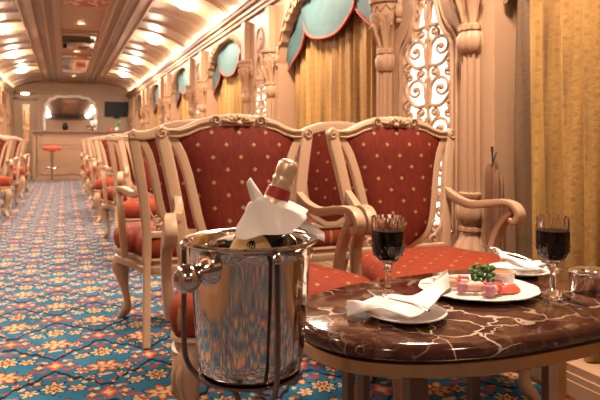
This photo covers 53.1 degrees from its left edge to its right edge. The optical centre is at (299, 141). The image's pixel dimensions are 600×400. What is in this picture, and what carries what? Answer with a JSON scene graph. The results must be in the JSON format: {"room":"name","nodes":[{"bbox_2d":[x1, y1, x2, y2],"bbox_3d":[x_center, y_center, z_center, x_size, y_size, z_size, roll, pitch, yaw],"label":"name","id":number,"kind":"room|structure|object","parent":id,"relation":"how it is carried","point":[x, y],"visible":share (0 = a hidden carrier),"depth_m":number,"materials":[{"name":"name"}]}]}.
{"room":"train carriage","nodes":[
{"label":"train carriage","id":0,"kind":"room"},
{"bbox_2d":[1,88,7,135],"bbox_3d":[-4.192,-0.175,6.733,0.286,2.250,20.400,0,0,-21],"label":"wall","id":1,"kind":"structure","parent":0,"point":[4,92],"depth_m":14.74,"materials":[{"name":"brown wood"}]},
{"bbox_2d":[0,85,3,134],"bbox_3d":[-6.519,-0.185,12.980,0.240,2.070,0.242,0,0,23],"label":"wall column","id":2,"kind":"structure","parent":1,"relation":"attached to","point":[1,104],"depth_m":12.96,"materials":[{"name":"brown wood"}]},
{"bbox_2d":[0,75,15,95],"bbox_3d":[-4.039,-1.315,6.793,0.135,0.130,20.400,0,0,-21],"label":"trim","id":3,"kind":"structure","parent":1,"relation":"attached to","point":[5,85],"depth_m":14.16,"materials":[{"name":"brown wood"}]},
{"bbox_2d":[6,93,11,135],"bbox_3d":[-7.276,-0.185,14.906,0.240,2.070,0.242,0,0,23],"label":"wall column","id":4,"kind":"structure","parent":1,"relation":"attached to","point":[8,112],"depth_m":14.87,"materials":[{"name":"brown wood"}]},
{"bbox_2d":[9,95,13,135],"bbox_3d":[-7.562,-0.185,15.632,0.240,2.070,0.242,0,0,23],"label":"wall column","id":5,"kind":"structure","parent":1,"relation":"attached to","point":[12,111],"depth_m":15.60,"materials":[{"name":"brown wood"}]},
{"bbox_2d":[12,81,128,135],"bbox_3d":[-6.384,-0.500,16.831,3.600,2.900,0.200,0,0,-21],"label":"wall","id":6,"kind":"structure","parent":0,"point":[99,93],"depth_m":16.94,"materials":[{"name":"beige paint"}]},
{"bbox_2d":[17,91,33,94],"bbox_3d":[-7.411,-1.315,16.191,0.400,0.070,0.420,0,0,-21],"label":"recessed light","id":7,"kind":"object","parent":6,"relation":"in","point":[18,92],"visible":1,"depth_m":16.04,"materials":[{"name":"beige"}]},
{"bbox_2d":[14,97,37,175],"bbox_3d":[-7.499,-0.140,16.414,0.600,2.180,0.100,0,0,-21],"label":"door","id":8,"kind":"structure","parent":6,"relation":"in","point":[25,109],"depth_m":16.44,"materials":[{"name":"beige wood"}]},
{"bbox_2d":[43,95,97,129],"bbox_3d":[-6.410,-0.597,16.778,1.434,1.433,0.060,0,0,-21],"label":"arched mirror","id":9,"kind":"object","parent":6,"relation":"attached to","point":[77,111],"visible":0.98,"depth_m":16.77,"materials":[{"name":"silver glass"}]},
{"bbox_2d":[105,102,127,117],"bbox_3d":[-5.267,-0.915,17.214,0.640,0.470,0.095,0,0,-21],"label":"television","id":10,"kind":"object","parent":6,"relation":"attached to","point":[114,109],"visible":0.98,"depth_m":17.18,"materials":[{"name":"black plastic"}]},
{"bbox_2d":[0,0,245,92],"bbox_3d":[-2.650,-1.563,7.339,3.135,0.433,20.400,0,0,-21],"label":"ceiling","id":11,"kind":"structure","parent":0,"point":[178,27],"depth_m":9.31,"materials":[{"name":"brown wood"}]},
{"bbox_2d":[0,26,10,33],"bbox_3d":[-4.308,-1.612,8.568,0.381,0.162,0.380,0,0,-21],"label":"ceiling lamp","id":12,"kind":"object","parent":11,"relation":"attached to","point":[3,29],"visible":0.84,"depth_m":8.52,"materials":[{"name":"beige"}]},
{"bbox_2d":[3,51,21,57],"bbox_3d":[-5.241,-1.612,10.941,0.381,0.162,0.380,0,0,-21],"label":"ceiling lamp","id":13,"kind":"object","parent":11,"relation":"attached to","point":[14,54],"visible":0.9,"depth_m":10.86,"materials":[{"name":"beige"}]},
{"bbox_2d":[15,67,28,72],"bbox_3d":[-6.175,-1.612,13.314,0.381,0.162,0.380,0,0,-21],"label":"ceiling lamp","id":14,"kind":"object","parent":11,"relation":"attached to","point":[20,70],"visible":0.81,"depth_m":13.22,"materials":[{"name":"beige"}]},
{"bbox_2d":[15,0,154,83],"bbox_3d":[-2.489,-1.632,6.930,1.464,0.096,19.480,0,0,-21],"label":"trim","id":15,"kind":"structure","parent":11,"relation":"attached to","point":[65,17],"depth_m":8.49,"materials":[{"name":"brown wood"}]},
{"bbox_2d":[61,54,91,74],"bbox_3d":[-4.773,-1.623,12.737,0.530,0.022,3.240,0,0,-21],"label":"mirror","id":16,"kind":"object","parent":15,"relation":"attached to","point":[68,66],"visible":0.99,"depth_m":12.56,"materials":[{"name":"silver glass"}]},
{"bbox_2d":[61,30,98,50],"bbox_3d":[-3.565,-1.623,9.666,0.530,0.022,1.840,0,0,-21],"label":"mirror","id":17,"kind":"object","parent":15,"relation":"attached to","point":[68,42],"visible":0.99,"depth_m":9.61,"materials":[{"name":"silver glass"}]},
{"bbox_2d":[63,0,109,7],"bbox_3d":[-2.128,-1.624,6.094,0.524,0.021,2.364,0,0,-21],"label":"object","id":18,"kind":"object","parent":15,"relation":"attached to","point":[78,3],"visible":0.97,"depth_m":7.03,"materials":[{"name":"paint"}]},
{"bbox_2d":[117,71,130,76],"bbox_3d":[-4.141,-1.612,14.114,0.381,0.162,0.380,0,0,-21],"label":"ceiling lamp","id":19,"kind":"object","parent":11,"relation":"attached to","point":[124,74],"visible":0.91,"depth_m":14.01,"materials":[{"name":"beige"}]},
{"bbox_2d":[128,57,143,63],"bbox_3d":[-3.207,-1.612,11.741,0.381,0.162,0.380,0,0,-21],"label":"ceiling lamp","id":20,"kind":"object","parent":11,"relation":"attached to","point":[135,60],"visible":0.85,"depth_m":11.64,"materials":[{"name":"beige"}]},
{"bbox_2d":[144,35,163,43],"bbox_3d":[-2.274,-1.612,9.368,0.381,0.162,0.380,0,0,-21],"label":"ceiling lamp","id":21,"kind":"object","parent":11,"relation":"attached to","point":[152,39],"visible":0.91,"depth_m":9.27,"materials":[{"name":"beige"}]},
{"bbox_2d":[173,0,198,10],"bbox_3d":[-1.322,-1.612,6.948,0.381,0.162,0.380,0,0,-21],"label":"ceiling lamp","id":22,"kind":"object","parent":11,"relation":"attached to","point":[189,5],"visible":0.98,"depth_m":6.87,"materials":[{"name":"beige"}]},
{"bbox_2d":[0,176,567,399],"bbox_3d":[-2.669,0.975,7.386,3.600,0.050,20.500,0,0,-21],"label":"floor","id":23,"kind":"structure","parent":0,"point":[63,335],"depth_m":3.09,"materials":[{"name":"carpet"}]},
{"bbox_2d":[0,136,12,216],"bbox_3d":[-4.052,0.423,7.707,0.688,1.069,0.658,0,0,-21],"label":"armchair","id":24,"kind":"object","parent":23,"relation":"on","point":[5,182],"visible":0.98,"depth_m":7.80,"materials":[{"name":"beige wood"}]},
{"bbox_2d":[0,135,20,207],"bbox_3d":[-4.477,0.423,8.786,0.688,1.069,0.658,0,0,-21],"label":"armchair","id":25,"kind":"object","parent":23,"relation":"on","point":[16,174],"visible":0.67,"depth_m":8.87,"materials":[{"name":"beige wood"}]},
{"bbox_2d":[2,136,25,197],"bbox_3d":[-5.088,0.423,10.340,0.688,1.069,0.658,0,0,-21],"label":"armchair","id":26,"kind":"object","parent":23,"relation":"on","point":[19,142],"visible":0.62,"depth_m":10.56,"materials":[{"name":"beige wood"}]},
{"bbox_2d":[13,136,30,192],"bbox_3d":[-5.502,0.423,11.392,0.688,1.069,0.658,0,0,-21],"label":"armchair","id":27,"kind":"object","parent":23,"relation":"on","point":[27,173],"visible":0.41,"depth_m":11.48,"materials":[{"name":"beige wood"}]},
{"bbox_2d":[32,132,36,179],"bbox_3d":[-6.716,0.352,15.188,0.100,1.195,0.315,0,0,-21],"label":"post","id":28,"kind":"object","parent":23,"relation":"on","point":[34,135],"visible":0.93,"depth_m":15.04,"materials":[{"name":"brown wood"}]},
{"bbox_2d":[42,146,60,181],"bbox_3d":[-5.961,0.520,14.418,0.420,0.860,0.420,0,0,-21],"label":"bar stool","id":29,"kind":"object","parent":23,"relation":"on","point":[51,149],"visible":1,"depth_m":14.36,"materials":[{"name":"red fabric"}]},
{"bbox_2d":[33,130,128,179],"bbox_3d":[-5.659,0.325,15.644,2.360,1.250,0.660,0,0,-21],"label":"bar counter","id":30,"kind":"object","parent":23,"relation":"on","point":[68,159],"depth_m":15.25,"materials":[{"name":"brown wood"}]},
{"bbox_2d":[62,123,67,129],"bbox_3d":[-6.048,-0.395,15.459,0.150,0.190,0.148,0,0,-21],"label":"round vase","id":31,"kind":"object","parent":30,"relation":"on","point":[65,126],"visible":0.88,"depth_m":15.41,"materials":[{"name":"black ceramic"}]},
{"bbox_2d":[90,120,97,129],"bbox_3d":[-5.367,-0.443,15.622,0.197,0.286,0.216,0,0,-21],"label":"flower vase","id":32,"kind":"object","parent":30,"relation":"on","point":[94,123],"visible":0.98,"depth_m":15.58,"materials":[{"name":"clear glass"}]},
{"bbox_2d":[115,120,120,130],"bbox_3d":[-4.799,-0.436,15.845,0.178,0.272,0.118,0,0,-21],"label":"potted plant","id":33,"kind":"object","parent":30,"relation":"on","point":[117,122],"visible":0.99,"depth_m":15.81,"materials":[{"name":"green plant"}]},
{"bbox_2d":[80,137,93,187],"bbox_3d":[-4.285,0.423,12.697,0.688,1.069,0.658,0,0,-21],"label":"armchair","id":34,"kind":"object","parent":23,"relation":"on","point":[83,141],"visible":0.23,"depth_m":12.57,"materials":[{"name":"beige wood"}]},
{"bbox_2d":[83,138,96,194],"bbox_3d":[-3.646,0.423,11.101,0.688,1.069,0.658,0,0,-21],"label":"armchair","id":35,"kind":"object","parent":23,"relation":"on","point":[84,155],"visible":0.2,"depth_m":10.98,"materials":[{"name":"beige wood"}]},
{"bbox_2d":[86,136,106,200],"bbox_3d":[-3.233,0.423,10.049,0.688,1.069,0.658,0,0,-21],"label":"armchair","id":36,"kind":"object","parent":23,"relation":"on","point":[89,141],"visible":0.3,"depth_m":9.92,"materials":[{"name":"beige wood"}]},
{"bbox_2d":[89,134,111,208],"bbox_3d":[-2.603,0.423,8.449,0.688,1.069,0.658,0,0,-21],"label":"armchair","id":37,"kind":"object","parent":23,"relation":"on","point":[91,187],"visible":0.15,"depth_m":8.31,"materials":[{"name":"beige wood"}]},
{"bbox_2d":[93,133,125,222],"bbox_3d":[-2.199,0.423,7.393,0.688,1.069,0.658,0,0,-21],"label":"armchair","id":38,"kind":"object","parent":23,"relation":"on","point":[102,142],"visible":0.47,"depth_m":7.50,"materials":[{"name":"beige wood"}]},
{"bbox_2d":[100,130,140,246],"bbox_3d":[-1.560,0.423,5.796,0.688,1.069,0.658,0,0,-21],"label":"armchair","id":39,"kind":"object","parent":23,"relation":"on","point":[107,193],"visible":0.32,"depth_m":5.56,"materials":[{"name":"beige wood"}]},
{"bbox_2d":[117,129,160,268],"bbox_3d":[-1.104,0.423,4.761,0.688,1.069,0.658,0,0,-21],"label":"armchair","id":40,"kind":"object","parent":23,"relation":"on","point":[131,206],"visible":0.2,"depth_m":4.80,"materials":[{"name":"beige wood"}]},
{"bbox_2d":[112,119,197,348],"bbox_3d":[-0.603,0.423,3.132,0.688,1.069,0.658,0,0,-21],"label":"armchair","id":41,"kind":"object","parent":23,"relation":"on","point":[138,244],"visible":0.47,"depth_m":2.86,"materials":[{"name":"beige wood"}]},
{"bbox_2d":[179,240,301,399],"bbox_3d":[-0.067,0.554,0.946,0.302,0.783,0.263,0,0,-21],"label":"stand","id":42,"kind":"object","parent":23,"relation":"on","point":[277,258],"visible":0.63,"depth_m":0.91,"materials":[{"name":"metal"}]},
{"bbox_2d":[172,228,317,385],"bbox_3d":[-0.081,0.263,0.985,0.249,0.213,0.220,0,0,-11],"label":"bucket","id":43,"kind":"object","parent":42,"relation":"on","point":[232,289],"visible":0.93,"depth_m":0.90,"materials":[{"name":"silver metal"}]},
{"bbox_2d":[230,158,297,248],"bbox_3d":[-0.081,0.179,0.980,0.158,0.305,0.089,0,0,-7],"label":"champagne bottle","id":44,"kind":"object","parent":43,"relation":"in","point":[278,190],"visible":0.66,"depth_m":0.97,"materials":[{"name":"gold glass"}]},
{"bbox_2d":[235,178,324,241],"bbox_3d":[-0.030,0.116,0.990,0.134,0.118,0.143,0,0,7],"label":"napkin","id":45,"kind":"object","parent":44,"relation":"attached to","point":[261,216],"visible":0.99,"depth_m":0.94,"materials":[{"name":"white fabric"}]},
{"bbox_2d":[155,113,371,399],"bbox_3d":[-0.145,0.423,2.076,0.688,1.069,0.658,0,0,-21],"label":"armchair","id":46,"kind":"object","parent":23,"relation":"on","point":[216,155],"visible":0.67,"depth_m":2.22,"materials":[{"name":"red fabric"}]},
{"bbox_2d":[289,121,370,270],"bbox_3d":[0.095,0.423,3.406,0.688,1.069,0.658,0,0,-21],"label":"armchair","id":47,"kind":"object","parent":23,"relation":"on","point":[322,189],"visible":0.19,"depth_m":3.16,"materials":[{"name":"beige wood"}]},
{"bbox_2d":[325,116,539,399],"bbox_3d":[0.499,0.423,2.329,0.688,1.069,0.658,0,0,-21],"label":"armchair","id":48,"kind":"object","parent":23,"relation":"on","point":[393,163],"visible":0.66,"depth_m":2.49,"materials":[{"name":"beige wood"}]},
{"bbox_2d":[303,266,599,399],"bbox_3d":[0.433,0.650,1.372,0.964,0.600,0.524,0,0,-26],"label":"marble table","id":49,"kind":"object","parent":23,"relation":"on","point":[475,339],"visible":0.64,"depth_m":1.12,"materials":[{"name":"brown stone"}]},
{"bbox_2d":[371,214,404,296],"bbox_3d":[0.199,0.259,1.355,0.078,0.182,0.076,0,0,-21],"label":"wine glass","id":50,"kind":"object","parent":49,"relation":"on","point":[388,230],"visible":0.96,"depth_m":1.33,"materials":[{"name":"clear glass"}]},
{"bbox_2d":[366,304,446,324],"bbox_3d":[0.211,0.342,1.193,0.160,0.016,0.160,0,0,-21],"label":"plate","id":51,"kind":"object","parent":49,"relation":"on","point":[437,313],"visible":0.58,"depth_m":1.17,"materials":[{"name":"white ceramic"}]},
{"bbox_2d":[346,270,451,317],"bbox_3d":[0.201,0.304,1.188,0.215,0.080,0.142,0,0,-1],"label":"napkin","id":52,"kind":"object","parent":51,"relation":"on","point":[440,286],"visible":0.94,"depth_m":1.19,"materials":[{"name":"white fabric"}]},
{"bbox_2d":[368,289,430,311],"bbox_3d":[0.187,0.301,1.144,0.136,0.018,0.019,0,0,44],"label":"fork","id":53,"kind":"object","parent":52,"relation":"on","point":[372,291],"visible":1,"depth_m":1.15,"materials":[{"name":"silver metal"}]},
{"bbox_2d":[418,274,540,301],"bbox_3d":[0.413,0.342,1.391,0.275,0.016,0.253,0,0,0],"label":"serving plate","id":54,"kind":"object","parent":49,"relation":"on","point":[528,290],"visible":0.51,"depth_m":1.35,"materials":[{"name":"white ceramic"}]},
{"bbox_2d":[421,277,468,286],"bbox_3d":[0.368,0.330,1.405,0.170,0.023,0.023,0,0,-5],"label":"skewer","id":55,"kind":"object","parent":54,"relation":"on","point":[453,282],"visible":0.38,"depth_m":1.40,"materials":[{"name":"pink food"}]},
{"bbox_2d":[427,275,485,280],"bbox_3d":[0.378,0.330,1.441,0.140,0.021,0.021,0,0,13],"label":"skewer","id":56,"kind":"object","parent":54,"relation":"on","point":[450,276],"visible":0.27,"depth_m":1.44,"materials":[{"name":"pink food"}]},
{"bbox_2d":[452,281,492,292],"bbox_3d":[0.393,0.330,1.363,0.130,0.025,0.025,0,0,-3],"label":"skewer","id":57,"kind":"object","parent":54,"relation":"on","point":[461,287],"visible":0.63,"depth_m":1.35,"materials":[{"name":"pink food"}]},
{"bbox_2d":[468,263,495,281],"bbox_3d":[0.427,0.309,1.404,0.062,0.049,0.058,0,0,-21],"label":"parsley","id":58,"kind":"object","parent":54,"relation":"on","point":[479,275],"visible":1,"depth_m":1.40,"materials":[{"name":"green plant"}]},
{"bbox_2d":[478,283,501,297],"bbox_3d":[0.431,0.330,1.341,0.120,0.025,0.025,0,0,-43],"label":"skewer","id":59,"kind":"object","parent":54,"relation":"on","point":[488,291],"visible":1,"depth_m":1.32,"materials":[{"name":"pink food"}]},
{"bbox_2d":[490,279,504,284],"bbox_3d":[0.453,0.324,1.383,0.040,0.010,0.030,0,0,-21],"label":"onion ring","id":60,"kind":"object","parent":54,"relation":"on","point":[495,279],"visible":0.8,"depth_m":1.39,"materials":[{"name":"food"}]},
{"bbox_2d":[484,267,515,283],"bbox_3d":[0.479,0.326,1.438,0.073,0.036,0.073,0,0,-21],"label":"sauce bowl","id":61,"kind":"object","parent":54,"relation":"on","point":[507,275],"visible":0.57,"depth_m":1.41,"materials":[{"name":"white ceramic"}]},
{"bbox_2d":[502,285,520,293],"bbox_3d":[0.475,0.333,1.363,0.060,0.016,0.024,0,0,-11],"label":"tomato wedge","id":62,"kind":"object","parent":54,"relation":"on","point":[506,289],"visible":0.77,"depth_m":1.36,"materials":[{"name":"red food"}]},
{"bbox_2d":[488,262,549,277],"bbox_3d":[0.583,0.342,1.592,0.164,0.016,0.164,0,0,-21],"label":"plate","id":63,"kind":"object","parent":49,"relation":"on","point":[520,272],"visible":0.55,"depth_m":1.60,"materials":[{"name":"white ceramic"}]},
{"bbox_2d":[492,247,546,269],"bbox_3d":[0.583,0.310,1.592,0.125,0.049,0.100,0,0,0],"label":"napkin","id":64,"kind":"object","parent":63,"relation":"on","point":[530,265],"visible":0.97,"depth_m":1.57,"materials":[{"name":"white fabric"}]},
{"bbox_2d":[480,244,531,260],"bbox_3d":[0.547,0.292,1.596,0.134,0.028,0.019,0,0,40],"label":"fork","id":65,"kind":"object","parent":64,"relation":"on","point":[483,245],"visible":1,"depth_m":1.60,"materials":[{"name":"silver metal"}]},
{"bbox_2d":[534,214,570,300],"bbox_3d":[0.571,0.259,1.355,0.078,0.182,0.076,0,0,-21],"label":"wine glass","id":66,"kind":"object","parent":49,"relation":"on","point":[552,231],"visible":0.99,"depth_m":1.33,"materials":[{"name":"clear glass"}]},
{"bbox_2d":[568,266,599,295],"bbox_3d":[0.687,0.325,1.409,0.104,0.051,0.104,0,0,-21],"label":"dish","id":67,"kind":"object","parent":49,"relation":"on","point":[585,280],"visible":1,"depth_m":1.38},
{"bbox_2d":[129,0,516,257],"bbox_3d":[-1.108,-0.175,7.946,0.286,2.250,20.400,0,0,-21],"label":"wall","id":68,"kind":"structure","parent":0,"point":[498,20],"depth_m":2.91,"materials":[{"name":"brown wood"}]},
{"bbox_2d":[127,98,131,130],"bbox_3d":[-4.705,-0.185,16.756,0.240,2.070,0.242,0,0,23],"label":"wall column","id":69,"kind":"structure","parent":68,"relation":"attached to","point":[130,99],"depth_m":16.70,"materials":[{"name":"brown wood"}]},
{"bbox_2d":[130,96,135,128],"bbox_3d":[-4.419,-0.185,16.030,0.240,2.070,0.242,0,0,23],"label":"wall column","id":70,"kind":"structure","parent":68,"relation":"attached to","point":[133,114],"depth_m":15.97,"materials":[{"name":"brown wood"}]},
{"bbox_2d":[138,97,141,117],"bbox_3d":[-3.962,-0.925,15.098,0.055,0.590,1.782,0,0,-21],"label":"valance","id":71,"kind":"object","parent":68,"relation":"attached to","point":[140,98],"visible":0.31,"depth_m":15.49,"materials":[{"name":"teal fabric"}]},
{"bbox_2d":[139,90,144,129],"bbox_3d":[-3.662,-0.185,14.104,0.240,2.070,0.242,0,0,23],"label":"wall column","id":72,"kind":"structure","parent":68,"relation":"attached to","point":[141,113],"depth_m":14.04,"materials":[{"name":"brown wood"}]},
{"bbox_2d":[144,87,149,129],"bbox_3d":[-3.376,-0.185,13.378,0.240,2.070,0.242,0,0,23],"label":"wall column","id":73,"kind":"structure","parent":68,"relation":"attached to","point":[146,108],"depth_m":13.31,"materials":[{"name":"brown wood"}]},
{"bbox_2d":[153,86,158,112],"bbox_3d":[-2.919,-0.925,12.446,0.055,0.590,1.782,0,0,-21],"label":"valance","id":74,"kind":"object","parent":68,"relation":"attached to","point":[156,96],"visible":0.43,"depth_m":12.79,"materials":[{"name":"teal fabric"}]},
{"bbox_2d":[156,105,159,126],"bbox_3d":[-2.852,-0.245,12.472,0.049,1.910,1.752,0,0,-21],"label":"curtain","id":75,"kind":"object","parent":68,"relation":"hanging from","point":[157,110],"visible":0.03,"depth_m":13.10,"materials":[{"name":"fabric"}]},
{"bbox_2d":[157,78,163,124],"bbox_3d":[-2.618,-0.185,11.451,0.240,2.070,0.242,0,0,23],"label":"wall column","id":76,"kind":"structure","parent":68,"relation":"attached to","point":[160,99],"depth_m":11.39,"materials":[{"name":"brown wood"}]},
{"bbox_2d":[163,73,170,121],"bbox_3d":[-2.333,-0.185,10.726,0.240,2.070,0.242,0,0,23],"label":"wall column","id":77,"kind":"structure","parent":68,"relation":"attached to","point":[167,101],"depth_m":10.66,"materials":[{"name":"brown wood"}]},
{"bbox_2d":[175,69,187,105],"bbox_3d":[-1.876,-0.925,9.793,0.055,0.590,1.782,0,0,-21],"label":"valance","id":78,"kind":"object","parent":68,"relation":"attached to","point":[183,77],"visible":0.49,"depth_m":10.01,"materials":[{"name":"teal fabric"}]},
{"bbox_2d":[179,94,188,119],"bbox_3d":[-1.808,-0.245,9.820,0.049,1.910,1.752,0,0,-21],"label":"curtain","id":79,"kind":"object","parent":68,"relation":"hanging from","point":[183,103],"visible":0.12,"depth_m":10.23,"materials":[{"name":"fabric"}]},
{"bbox_2d":[185,58,194,118],"bbox_3d":[-1.575,-0.185,8.799,0.240,2.070,0.242,0,0,23],"label":"wall column","id":80,"kind":"structure","parent":68,"relation":"attached to","point":[190,88],"depth_m":8.74,"materials":[{"name":"brown wood"}]},
{"bbox_2d":[195,95,199,118],"bbox_3d":[-1.408,-0.175,8.446,0.053,1.279,0.473,0,0,-21],"label":"lattice screen","id":81,"kind":"object","parent":68,"relation":"attached to","point":[198,101],"visible":0.15,"depth_m":8.50,"materials":[{"name":"brown wood"}]},
{"bbox_2d":[125,0,277,98],"bbox_3d":[-1.261,-1.315,7.886,0.135,0.130,20.400,0,0,-21],"label":"trim","id":82,"kind":"structure","parent":68,"relation":"attached to","point":[248,9],"depth_m":7.44,"materials":[{"name":"brown wood"}]},
{"bbox_2d":[196,51,207,118],"bbox_3d":[-1.290,-0.185,8.073,0.240,2.070,0.242,0,0,23],"label":"wall column","id":83,"kind":"structure","parent":68,"relation":"attached to","point":[201,88],"depth_m":8.02,"materials":[{"name":"brown wood"}]},
{"bbox_2d":[213,40,240,93],"bbox_3d":[-0.832,-0.925,7.141,0.055,0.590,1.782,0,0,-21],"label":"valance","id":84,"kind":"object","parent":68,"relation":"attached to","point":[226,65],"visible":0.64,"depth_m":7.25,"materials":[{"name":"teal fabric"}]},
{"bbox_2d":[218,66,242,114],"bbox_3d":[-0.765,-0.245,7.167,0.049,1.910,1.752,0,0,-21],"label":"curtain","id":85,"kind":"object","parent":68,"relation":"hanging from","point":[230,88],"visible":0.16,"depth_m":7.39,"materials":[{"name":"gold fabric"}]},
{"bbox_2d":[237,22,252,114],"bbox_3d":[-0.532,-0.185,6.147,0.240,2.070,0.242,0,0,23],"label":"wall column","id":86,"kind":"structure","parent":68,"relation":"attached to","point":[245,71],"depth_m":6.09,"materials":[{"name":"brown wood"}]},
{"bbox_2d":[253,60,265,116],"bbox_3d":[-0.365,-0.175,5.794,0.053,1.279,0.473,0,0,-21],"label":"lattice screen","id":87,"kind":"object","parent":68,"relation":"attached to","point":[259,96],"visible":0.27,"depth_m":5.81,"materials":[{"name":"brown wood"}]},
{"bbox_2d":[261,5,278,119],"bbox_3d":[-0.246,-0.185,5.421,0.240,2.070,0.242,0,0,23],"label":"wall column","id":88,"kind":"structure","parent":68,"relation":"attached to","point":[270,60],"depth_m":5.36,"materials":[{"name":"brown wood"}]},
{"bbox_2d":[287,0,371,70],"bbox_3d":[0.211,-0.925,4.489,0.055,0.590,1.782,0,0,-21],"label":"valance","id":89,"kind":"object","parent":68,"relation":"attached to","point":[316,19],"visible":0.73,"depth_m":4.59,"materials":[{"name":"teal fabric"}]},
{"bbox_2d":[295,9,375,129],"bbox_3d":[0.278,-0.245,4.515,0.049,1.910,1.752,0,0,-21],"label":"curtain","id":90,"kind":"object","parent":68,"relation":"hanging from","point":[335,76],"visible":0.38,"depth_m":4.43,"materials":[{"name":"gold fabric"}]},
{"bbox_2d":[369,0,402,246],"bbox_3d":[0.511,-0.185,3.495,0.240,2.070,0.242,0,0,23],"label":"wall column","id":91,"kind":"structure","parent":68,"relation":"attached to","point":[384,15],"depth_m":3.44,"materials":[{"name":"brown wood"}]},
{"bbox_2d":[403,0,452,233],"bbox_3d":[0.679,-0.175,3.141,0.053,1.279,0.473,0,0,-21],"label":"lattice screen","id":92,"kind":"object","parent":68,"relation":"attached to","point":[426,69],"visible":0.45,"depth_m":3.13,"materials":[{"name":"brown wood"}]},
{"bbox_2d":[312,259,599,399],"bbox_3d":[-1.174,0.884,7.920,0.163,0.129,20.380,0,0,-21],"label":"baseboard","id":93,"kind":"structure","parent":68,"relation":"attached to","point":[582,376],"depth_m":2.18,"materials":[{"name":"brown wood"}]},
{"bbox_2d":[448,0,484,251],"bbox_3d":[0.797,-0.185,2.769,0.240,2.070,0.242,0,0,23],"label":"wall column","id":94,"kind":"structure","parent":68,"relation":"attached to","point":[469,41],"depth_m":2.73,"materials":[{"name":"brown wood"}]},
{"bbox_2d":[485,146,504,252],"bbox_3d":[0.852,0.410,2.620,0.089,0.781,0.044,0,0,2],"label":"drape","id":95,"kind":"object","parent":68,"relation":"hanging from","point":[494,183],"visible":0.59,"depth_m":2.61,"materials":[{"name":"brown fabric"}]},
{"bbox_2d":[514,0,532,260],"bbox_3d":[0.968,-0.193,2.606,0.072,2.015,0.143,0,0,-12],"label":"curtain","id":96,"kind":"object","parent":68,"relation":"hanging from","point":[522,172],"visible":0.63,"depth_m":2.57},
{"bbox_2d":[530,0,599,362],"bbox_3d":[1.274,-0.193,1.801,0.108,2.015,1.570,0,0,-21],"label":"curtain","id":97,"kind":"object","parent":68,"relation":"hanging from","point":[564,34],"visible":0.65,"depth_m":2.33,"materials":[{"name":"gold fabric"}]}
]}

